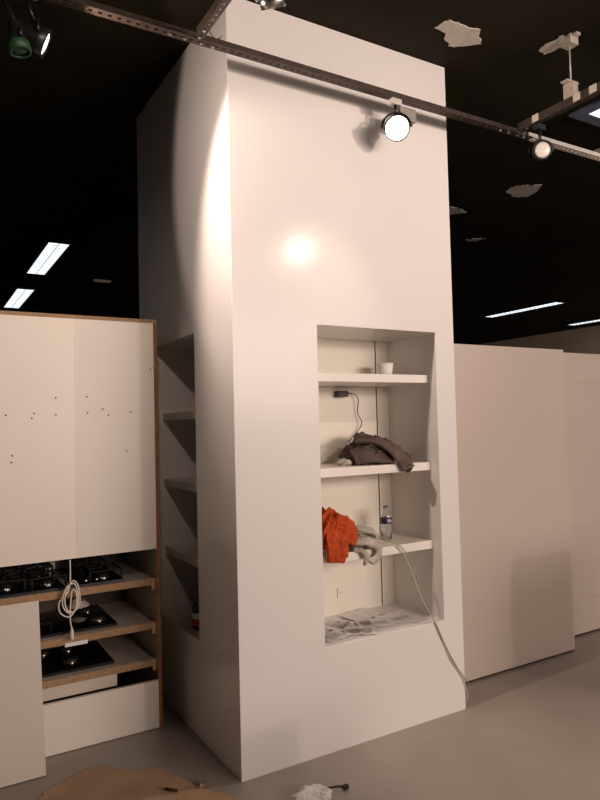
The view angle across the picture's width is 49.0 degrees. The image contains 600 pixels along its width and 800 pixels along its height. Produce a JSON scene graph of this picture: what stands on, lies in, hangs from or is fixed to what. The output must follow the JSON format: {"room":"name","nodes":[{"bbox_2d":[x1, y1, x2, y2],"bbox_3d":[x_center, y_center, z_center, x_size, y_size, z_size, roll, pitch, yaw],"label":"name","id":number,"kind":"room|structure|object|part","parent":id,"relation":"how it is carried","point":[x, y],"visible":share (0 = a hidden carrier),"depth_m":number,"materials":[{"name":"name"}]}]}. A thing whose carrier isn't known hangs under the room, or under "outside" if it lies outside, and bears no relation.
{"room":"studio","nodes":[
{"label":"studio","id":0,"kind":"room"},
{"bbox_2d":[44,0,533,140],"bbox_3d":[-0.299,-1.473,2.727,3.672,0.052,0.048,0,-2,-31],"label":"rail","id":1,"kind":"object","parent":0,"point":[88,6],"visible":0.97,"depth_m":2.84,"materials":[{"name":"black metal"}]},
{"bbox_2d":[2,0,31,58],"bbox_3d":[-0.991,-1.306,2.253,0.160,0.275,0.073,-2,-2,24],"label":"track spotlight","id":2,"kind":"object","parent":1,"relation":"attached to","point":[19,46],"visible":1,"depth_m":2.21,"materials":[{"name":"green metal"}]},
{"bbox_2d":[18,0,51,58],"bbox_3d":[-0.953,-1.336,2.351,0.129,0.211,0.134,0,-2,-31],"label":"track spotlight","id":3,"kind":"object","parent":1,"relation":"attached to","point":[38,36],"visible":0.83,"depth_m":2.32,"materials":[{"name":"black metal"}]},
{"bbox_2d":[168,0,231,48],"bbox_3d":[0.385,-1.533,1.265,0.204,0.045,3.254,0,-2,-31],"label":"rail","id":4,"kind":"object","parent":1,"relation":"attached to","point":[203,28],"visible":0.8,"depth_m":2.53,"materials":[{"name":"black metal"}]},
{"bbox_2d":[255,0,285,10],"bbox_3d":[-0.120,-1.403,2.271,0.156,0.122,0.105,0,-2,-31],"label":"track spotlight","id":5,"kind":"object","parent":4,"relation":"attached to","point":[264,4],"visible":1,"depth_m":2.26,"materials":[{"name":"silver metal"}]},
{"bbox_2d":[381,97,415,141],"bbox_3d":[0.479,-1.344,3.175,0.184,0.210,0.145,0,-2,-31],"label":"track spotlight","id":6,"kind":"object","parent":1,"relation":"attached to","point":[397,126],"visible":1,"depth_m":3.15,"materials":[{"name":"metal"}]},
{"bbox_2d":[528,132,599,160],"bbox_3d":[2.672,-1.480,4.482,3.204,0.052,0.048,0,-2,-31],"label":"rail","id":7,"kind":"object","parent":1,"relation":"attached to","point":[559,145],"visible":0.81,"depth_m":3.84,"materials":[{"name":"metal"}]},
{"bbox_2d":[0,0,599,344],"bbox_3d":[-0.433,-1.758,5.163,20.120,0.104,28.000,0,-2,-31],"label":"ceiling","id":8,"kind":"structure","parent":0,"point":[525,232],"depth_m":4.54,"materials":[{"name":"black paint"}]},
{"bbox_2d":[1,287,36,308],"bbox_3d":[-4.044,-1.450,9.438,0.270,0.018,1.550,0,-2,-31],"label":"recessed light","id":9,"kind":"object","parent":8,"relation":"in","point":[19,296],"visible":1,"depth_m":9.33,"materials":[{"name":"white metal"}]},
{"bbox_2d":[24,240,72,275],"bbox_3d":[-2.818,-1.560,7.313,0.260,0.018,1.540,0,-2,-31],"label":"recessed light","id":10,"kind":"object","parent":8,"relation":"in","point":[51,252],"visible":1,"depth_m":7.20,"materials":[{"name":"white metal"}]},
{"bbox_2d":[92,279,110,282],"bbox_3d":[-2.542,-1.523,8.439,0.220,0.024,0.080,0,-2,-31],"label":"ceiling vent","id":11,"kind":"object","parent":8,"relation":"in","point":[93,280],"visible":1,"depth_m":8.41,"materials":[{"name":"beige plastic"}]},
{"bbox_2d":[482,301,566,317],"bbox_3d":[3.871,-1.567,11.462,0.260,0.018,1.620,0,-2,-31],"label":"recessed light","id":12,"kind":"object","parent":8,"relation":"in","point":[553,303],"visible":1,"depth_m":11.37,"materials":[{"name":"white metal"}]},
{"bbox_2d":[558,31,580,99],"bbox_3d":[1.348,-1.667,3.298,0.090,0.313,0.110,0,-2,-31],"label":"rod","id":13,"kind":"object","parent":8,"relation":"hanging from","point":[570,87],"visible":0.98,"depth_m":3.29,"materials":[{"name":"metal"}]},
{"bbox_2d":[499,82,599,138],"bbox_3d":[1.973,-1.540,2.203,0.204,0.051,3.254,0,-2,-31],"label":"rail","id":14,"kind":"object","parent":13,"relation":"hanging from","point":[593,90],"visible":0.91,"depth_m":3.33,"materials":[{"name":"black metal"}]},
{"bbox_2d":[528,123,553,161],"bbox_3d":[1.274,-1.351,3.467,0.122,0.206,0.146,-3,-3,32],"label":"track spotlight","id":15,"kind":"object","parent":14,"relation":"attached to","point":[542,149],"visible":1,"depth_m":3.42,"materials":[{"name":"black metal"}]},
{"bbox_3d":[1.356,-1.694,3.304,0.007,0.257,0.007,-1,-2,-8],"label":"rod","id":16,"kind":"part","parent":13,"relation":"part of","materials":[{"name":"metal"}]},
{"bbox_2d":[565,319,599,325],"bbox_3d":[5.908,-1.567,12.793,0.260,0.018,1.560,0,-2,-31],"label":"recessed light","id":17,"kind":"object","parent":8,"relation":"in","point":[594,320],"visible":1,"depth_m":13.13,"materials":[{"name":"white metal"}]},
{"bbox_2d":[569,99,599,126],"bbox_3d":[2.301,-1.825,3.561,0.460,0.018,1.620,0,-2,-31],"label":"recessed light","id":18,"kind":"object","parent":8,"relation":"in","point":[590,114],"visible":1,"depth_m":4.11,"materials":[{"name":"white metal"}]},
{"bbox_2d":[590,109,599,117],"bbox_3d":[2.301,-1.827,3.561,0.300,0.008,1.460,0,-2,-31],"label":"diffuser","id":19,"kind":"object","parent":18,"relation":"attached to","point":[595,113],"depth_m":4.11,"materials":[{"name":"white plastic"}]},
{"bbox_2d":[0,630,599,799],"bbox_3d":[-0.348,1.749,5.031,20.120,0.100,28.000,0,-2,-31],"label":"floor","id":20,"kind":"structure","parent":0,"point":[531,731],"depth_m":2.98,"materials":[{"name":"grey concrete"}]},
{"bbox_2d":[0,600,45,787],"bbox_3d":[-1.610,1.279,2.680,1.055,0.722,0.173,0,-2,-31],"label":"panel","id":21,"kind":"object","parent":20,"relation":"on","point":[22,740],"visible":1,"depth_m":2.89,"materials":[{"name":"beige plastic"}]},
{"bbox_2d":[0,310,162,756],"bbox_3d":[-1.558,0.630,3.162,1.638,2.055,0.555,0,-2,-31],"label":"tall cabinet","id":22,"kind":"object","parent":20,"relation":"on","point":[79,455],"visible":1,"depth_m":3.18,"materials":[{"name":"white laminate"}]},
{"bbox_2d":[4,564,42,573],"bbox_3d":[-1.462,0.855,3.484,0.190,0.139,0.020,0,-2,-31],"label":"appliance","id":23,"kind":"object","parent":22,"relation":"on","point":[39,565],"visible":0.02,"depth_m":3.47,"materials":[{"name":"black metal"}]},
{"bbox_2d":[0,562,66,598],"bbox_3d":[-1.468,0.879,3.195,0.566,0.068,0.458,0,-2,-31],"label":"gas hob","id":24,"kind":"object","parent":22,"relation":"in","point":[38,580],"visible":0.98,"depth_m":3.16,"materials":[{"name":"black glass"}]},
{"bbox_3d":[-1.397,0.887,3.119,0.088,0.014,0.088,0,-2,-31],"label":"burner","id":25,"kind":"part","parent":24,"relation":"part of","materials":[{"name":"silver metal"}]},
{"bbox_3d":[-1.232,0.886,3.193,0.088,0.014,0.088,0,-2,-31],"label":"burner","id":26,"kind":"part","parent":24,"relation":"part of","materials":[{"name":"silver metal"}]},
{"bbox_2d":[45,561,54,569],"bbox_3d":[-1.350,0.844,3.554,0.045,0.159,0.024,0,-2,-31],"label":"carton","id":27,"kind":"object","parent":22,"relation":"on","point":[51,562],"visible":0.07,"depth_m":3.55,"materials":[{"name":"beige cardboard"}]},
{"bbox_3d":[-1.696,0.646,3.396,1.602,2.027,0.012,0,-2,-31],"label":"panel","id":28,"kind":"part","parent":22,"relation":"part of","materials":[{"name":"brown"}]},
{"bbox_2d":[58,560,80,639],"bbox_3d":[-1.083,0.940,3.088,0.103,0.371,0.027,0,-2,-31],"label":"cable","id":29,"kind":"object","parent":22,"relation":"hanging from","point":[78,595],"visible":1,"depth_m":3.08,"materials":[{"name":"beige plastic"}]},
{"bbox_2d":[0,562,151,605],"bbox_3d":[-1.558,0.932,3.143,1.582,0.034,0.501,0,-2,-31],"label":"shelf","id":30,"kind":"object","parent":22,"relation":"attached to","point":[134,574],"depth_m":3.25,"materials":[{"name":"brown wood"}]},
{"bbox_2d":[41,641,114,677],"bbox_3d":[-1.259,1.295,3.279,0.570,0.041,0.370,0,-2,-31],"label":"gas hob","id":31,"kind":"object","parent":22,"relation":"in","point":[61,660],"visible":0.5,"depth_m":3.29,"materials":[{"name":"black glass"}]},
{"bbox_3d":[-1.213,1.298,3.428,0.062,0.014,0.062,0,-2,-31],"label":"burner","id":32,"kind":"part","parent":31,"relation":"part of","materials":[{"name":"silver metal"}]},
{"bbox_3d":[-1.141,1.290,3.267,0.079,0.014,0.079,0,-2,-31],"label":"burner","id":33,"kind":"part","parent":31,"relation":"part of","materials":[{"name":"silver metal"}]},
{"bbox_3d":[-1.583,-0.388,3.200,1.638,0.018,0.555,0,-2,-31],"label":"panel","id":34,"kind":"part","parent":22,"relation":"part of","materials":[{"name":"brown wood"}]},
{"bbox_2d":[39,599,117,638],"bbox_3d":[-1.266,1.098,3.308,0.587,0.069,0.410,0,-2,-31],"label":"gas hob","id":35,"kind":"object","parent":22,"relation":"in","point":[91,617],"depth_m":3.31,"materials":[{"name":"black glass"}]},
{"bbox_3d":[-1.253,1.085,3.171,0.098,0.039,0.099,0,-2,-31],"label":"pan grate","id":36,"kind":"part","parent":35,"relation":"part of","materials":[{"name":"black metal"}]},
{"bbox_3d":[-1.183,1.086,3.514,0.119,0.032,0.119,0,-2,-31],"label":"cable coil","id":37,"kind":"part","parent":35,"relation":"part of","materials":[{"name":"white plastic"}]},
{"bbox_3d":[-1.131,1.114,3.485,0.062,0.014,0.062,0,-2,-31],"label":"burner","id":38,"kind":"part","parent":35,"relation":"part of","materials":[{"name":"silver metal"}]},
{"bbox_3d":[-1.024,1.106,3.334,0.079,0.014,0.079,0,-2,-31],"label":"burner","id":39,"kind":"part","parent":35,"relation":"part of","materials":[{"name":"silver metal"}]},
{"bbox_3d":[-1.441,0.181,2.945,1.620,1.145,0.018,0,-2,-31],"label":"panel","id":40,"kind":"part","parent":22,"relation":"part of","materials":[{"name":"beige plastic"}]},
{"bbox_3d":[-1.513,1.379,2.896,1.407,0.060,0.018,0,-2,-31],"label":"rail","id":41,"kind":"part","parent":22,"relation":"part of","materials":[{"name":"white wood"}]},
{"bbox_2d":[60,556,123,587],"bbox_3d":[-1.089,0.878,3.413,0.230,0.068,0.448,0,-2,-31],"label":"gas hob","id":42,"kind":"object","parent":22,"relation":"in","point":[90,573],"visible":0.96,"depth_m":3.33,"materials":[{"name":"black glass"}]},
{"bbox_3d":[-0.996,0.884,3.310,0.088,0.014,0.088,0,-2,-31],"label":"burner","id":43,"kind":"part","parent":42,"relation":"part of","materials":[{"name":"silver metal"}]},
{"bbox_2d":[40,601,152,648],"bbox_3d":[-1.553,1.151,3.135,1.582,0.034,0.501,0,-2,-31],"label":"shelf","id":44,"kind":"object","parent":22,"relation":"attached to","point":[130,617],"depth_m":3.31,"materials":[{"name":"brown wood"}]},
{"bbox_2d":[42,634,152,689],"bbox_3d":[-1.548,1.335,3.128,1.582,0.034,0.501,0,-2,-31],"label":"shelf","id":45,"kind":"object","parent":22,"relation":"attached to","point":[129,652],"depth_m":3.29,"materials":[{"name":"brown wood"}]},
{"bbox_3d":[-1.406,1.523,2.896,1.626,0.234,0.018,0,-2,-31],"label":"panel","id":46,"kind":"part","parent":22,"relation":"part of","materials":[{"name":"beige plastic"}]},
{"bbox_3d":[-0.861,0.637,3.575,0.018,2.037,0.554,0,-2,-31],"label":"panel","id":47,"kind":"part","parent":22,"relation":"part of","materials":[{"name":"wood"}]},
{"bbox_2d":[39,764,238,799],"bbox_3d":[-0.638,1.592,2.492,0.983,0.033,0.714,-3,-3,32],"label":"kraft paper","id":48,"kind":"object","parent":20,"relation":"on","point":[97,782],"visible":0.99,"depth_m":2.75,"materials":[{"name":"brown paper"}]},
{"bbox_2d":[165,787,177,791],"bbox_3d":[-0.528,1.600,2.700,0.055,0.010,0.012,-2,-2,16],"label":"scrap","id":49,"kind":"object","parent":48,"relation":"on","point":[166,788],"visible":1,"depth_m":2.70,"materials":[{"name":"black"}]},
{"bbox_2d":[136,0,465,781],"bbox_3d":[-0.071,-0.062,3.739,1.288,3.408,1.335,0,-2,-31],"label":"column","id":50,"kind":"structure","parent":20,"relation":"on","point":[289,248],"depth_m":3.17,"materials":[{"name":"white paint"}]},
{"bbox_3d":[-0.493,0.084,3.624,0.316,0.042,0.673,0,-2,-31],"label":"shelf","id":51,"kind":"part","parent":50,"relation":"part of","materials":[{"name":"white wood"}]},
{"bbox_3d":[-0.484,0.461,3.609,0.316,0.042,0.673,0,-2,-31],"label":"shelf","id":52,"kind":"part","parent":50,"relation":"part of","materials":[{"name":"white"}]},
{"bbox_3d":[-0.474,0.846,3.595,0.316,0.042,0.673,0,-2,-31],"label":"shelf","id":53,"kind":"part","parent":50,"relation":"part of","materials":[{"name":"white"}]},
{"bbox_2d":[192,603,198,629],"bbox_3d":[-0.519,1.113,3.382,0.073,0.118,0.073,0,-2,-31],"label":"drink can","id":54,"kind":"object","parent":50,"relation":"on","point":[195,608],"visible":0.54,"depth_m":3.35,"materials":[{"name":"red metal"}]},
{"bbox_2d":[325,630,348,641],"bbox_3d":[0.161,1.131,3.155,0.150,0.009,0.100,1,-3,-45],"label":"paper sheet","id":55,"kind":"object","parent":50,"relation":"on","point":[334,635],"visible":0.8,"depth_m":3.15,"materials":[{"name":"white paper"}]},
{"bbox_2d":[325,632,339,637],"bbox_3d":[0.151,1.126,3.152,0.080,0.001,0.050,1,-3,-45],"label":"picture","id":56,"kind":"object","parent":55,"relation":"on","point":[330,635],"depth_m":3.16},
{"bbox_2d":[322,507,357,563],"bbox_3d":[0.143,0.651,3.207,0.242,0.253,0.256,0,-2,-31],"label":"cloth","id":57,"kind":"object","parent":50,"relation":"hanging from","point":[338,531],"visible":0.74,"depth_m":3.13,"materials":[{"name":"orange fabric"}]},
{"bbox_2d":[325,619,354,630],"bbox_3d":[0.199,1.133,3.317,0.105,0.009,0.160,-2,-2,25],"label":"paper sheet","id":58,"kind":"object","parent":50,"relation":"on","point":[337,624],"visible":0.99,"depth_m":3.31,"materials":[{"name":"white paper"}]},
{"bbox_2d":[332,621,341,625],"bbox_3d":[0.186,1.129,3.324,0.030,0.001,0.080,-2,-2,25],"label":"picture","id":59,"kind":"object","parent":58,"relation":"on","point":[336,623],"depth_m":3.32},
{"bbox_2d":[339,621,350,627],"bbox_3d":[0.227,1.127,3.299,0.025,0.001,0.110,-2,-2,25],"label":"picture","id":60,"kind":"object","parent":58,"relation":"on","point":[345,624],"depth_m":3.30},
{"bbox_2d":[337,587,346,596],"bbox_3d":[0.227,1.035,3.549,0.060,0.050,0.008,0,-2,-31],"label":"wall socket","id":61,"kind":"object","parent":50,"relation":"attached to","point":[341,591],"depth_m":3.55,"materials":[{"name":"white plastic"}]},
{"bbox_2d":[336,458,351,465],"bbox_3d":[0.226,0.311,3.316,0.079,0.040,0.082,0,-2,-31],"label":"plastic bag","id":62,"kind":"object","parent":50,"relation":"on","point":[340,462],"visible":1,"depth_m":3.29,"materials":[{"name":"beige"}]},
{"bbox_2d":[334,391,361,441],"bbox_3d":[0.269,0.090,3.601,0.163,0.279,0.044,0,-2,-31],"label":"charger","id":63,"kind":"object","parent":50,"relation":"attached to","point":[336,393],"visible":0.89,"depth_m":3.57,"materials":[{"name":"black plastic"}]},
{"bbox_3d":[0.298,0.095,3.610,0.104,0.268,0.025,0,-2,-31],"label":"cord","id":64,"kind":"part","parent":63,"relation":"part of","materials":[{"name":"black plastic"}]},
{"bbox_3d":[0.164,0.409,3.554,0.636,1.485,0.010,0,-2,-31],"label":"panel","id":65,"kind":"part","parent":50,"relation":"part of","materials":[{"name":"white"}]},
{"bbox_2d":[343,626,375,634],"bbox_3d":[0.291,1.128,3.220,0.150,0.009,0.105,-1,-2,-2],"label":"paper sheet","id":66,"kind":"object","parent":50,"relation":"on","point":[369,629],"visible":1,"depth_m":3.21,"materials":[{"name":"white paper"}]},
{"bbox_2d":[348,629,360,631],"bbox_3d":[0.266,1.123,3.212,0.060,0.001,0.045,-1,-2,-2],"label":"picture","id":67,"kind":"object","parent":66,"relation":"on","point":[350,630],"depth_m":3.21},
{"bbox_2d":[338,608,383,620],"bbox_3d":[0.326,1.140,3.496,0.210,0.008,0.140,1,-3,-42],"label":"paper sheet","id":68,"kind":"object","parent":50,"relation":"on","point":[363,613],"visible":1,"depth_m":3.50,"materials":[{"name":"white paper"}]},
{"bbox_2d":[347,525,382,565],"bbox_3d":[0.307,0.714,3.285,0.171,0.190,0.211,0,-2,-23],"label":"cloth","id":69,"kind":"object","parent":50,"relation":"on","point":[363,542],"visible":0.73,"depth_m":3.21,"materials":[{"name":"fabric"}]},
{"bbox_3d":[0.279,-0.103,3.445,0.727,0.042,0.341,0,-2,-31],"label":"shelf","id":70,"kind":"part","parent":50,"relation":"part of","materials":[{"name":"white wood"}]},
{"bbox_2d":[354,617,393,626],"bbox_3d":[0.376,1.132,3.352,0.180,0.010,0.120,-1,-2,-11],"label":"paper sheet","id":71,"kind":"object","parent":50,"relation":"on","point":[384,621],"visible":1,"depth_m":3.35,"materials":[{"name":"white paper"}]},
{"bbox_2d":[360,620,371,624],"bbox_3d":[0.334,1.127,3.332,0.050,0.001,0.065,-1,-2,-11],"label":"picture","id":72,"kind":"object","parent":71,"relation":"on","point":[363,622],"depth_m":3.33},
{"bbox_3d":[0.290,0.356,3.428,0.727,0.042,0.341,0,-2,-31],"label":"shelf","id":73,"kind":"part","parent":50,"relation":"part of","materials":[{"name":"white wood"}]},
{"bbox_2d":[340,430,414,472],"bbox_3d":[0.398,0.265,3.448,0.402,0.225,0.288,-1,-2,-9],"label":"folded garment","id":74,"kind":"object","parent":50,"relation":"on","point":[364,448],"visible":0.97,"depth_m":3.34,"materials":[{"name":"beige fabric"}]},
{"bbox_3d":[0.300,0.764,3.413,0.727,0.042,0.341,0,-2,-31],"label":"shelf","id":75,"kind":"part","parent":50,"relation":"part of","materials":[{"name":"white"}]},
{"bbox_2d":[377,363,392,373],"bbox_3d":[0.464,-0.161,3.587,0.092,0.075,0.092,0,-2,-31],"label":"paper cup","id":76,"kind":"object","parent":50,"relation":"on","point":[383,368],"visible":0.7,"depth_m":3.55,"materials":[{"name":"white paper"}]},
{"bbox_3d":[0.480,0.408,3.741,0.082,1.485,0.010,0,-2,-31],"label":"panel","id":77,"kind":"part","parent":50,"relation":"part of","materials":[{"name":"white wood"}]},
{"bbox_2d":[380,505,391,539],"bbox_3d":[0.460,0.653,3.513,0.062,0.179,0.063,0,-2,-31],"label":"water bottle","id":78,"kind":"object","parent":50,"relation":"on","point":[385,517],"visible":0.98,"depth_m":3.49,"materials":[{"name":"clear plastic"}]},
{"bbox_2d":[375,610,418,622],"bbox_3d":[0.505,1.133,3.439,0.190,0.010,0.140,0,-3,-36],"label":"paper sheet","id":79,"kind":"object","parent":50,"relation":"on","point":[397,616],"visible":1,"depth_m":3.44,"materials":[{"name":"white paper"}]},
{"bbox_2d":[358,530,467,701],"bbox_3d":[0.531,1.116,3.376,0.673,0.989,0.230,0,-2,-31],"label":"cable","id":80,"kind":"object","parent":50,"relation":"hanging from","point":[429,611],"visible":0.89,"depth_m":3.33,"materials":[{"name":"green"}]},
{"bbox_2d":[291,783,331,799],"bbox_3d":[0.050,1.575,2.635,0.153,0.046,0.139,-2,-2,21],"label":"crumpled paper","id":81,"kind":"object","parent":20,"relation":"on","point":[310,791],"visible":1,"depth_m":2.62,"materials":[{"name":"white paper"}]},
{"bbox_2d":[330,783,348,789],"bbox_3d":[0.127,1.586,2.680,0.151,0.019,0.021,-1,-2,-18],"label":"strap","id":82,"kind":"object","parent":20,"relation":"on","point":[344,786],"visible":0.74,"depth_m":2.69,"materials":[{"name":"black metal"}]},
{"bbox_2d":[454,344,574,682],"bbox_3d":[1.195,0.649,4.039,1.186,1.948,0.163,0,-2,-31],"label":"partition panel","id":83,"kind":"object","parent":20,"relation":"on","point":[514,512],"visible":0.56,"depth_m":4.00,"materials":[{"name":"beige"}]},
{"bbox_2d":[563,352,599,636],"bbox_3d":[2.424,0.648,4.936,3.600,1.957,0.118,0,-2,-31],"label":"partition panel","id":84,"kind":"object","parent":20,"relation":"on","point":[581,371],"visible":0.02,"depth_m":4.62,"materials":[{"name":"beige"}]},
{"bbox_2d":[478,325,599,353],"bbox_3d":[8.314,-0.025,10.240,0.100,3.412,28.000,0,-2,-31],"label":"wall","id":85,"kind":"structure","parent":0,"point":[586,340],"depth_m":14.38,"materials":[{"name":"white paint"}]}
]}

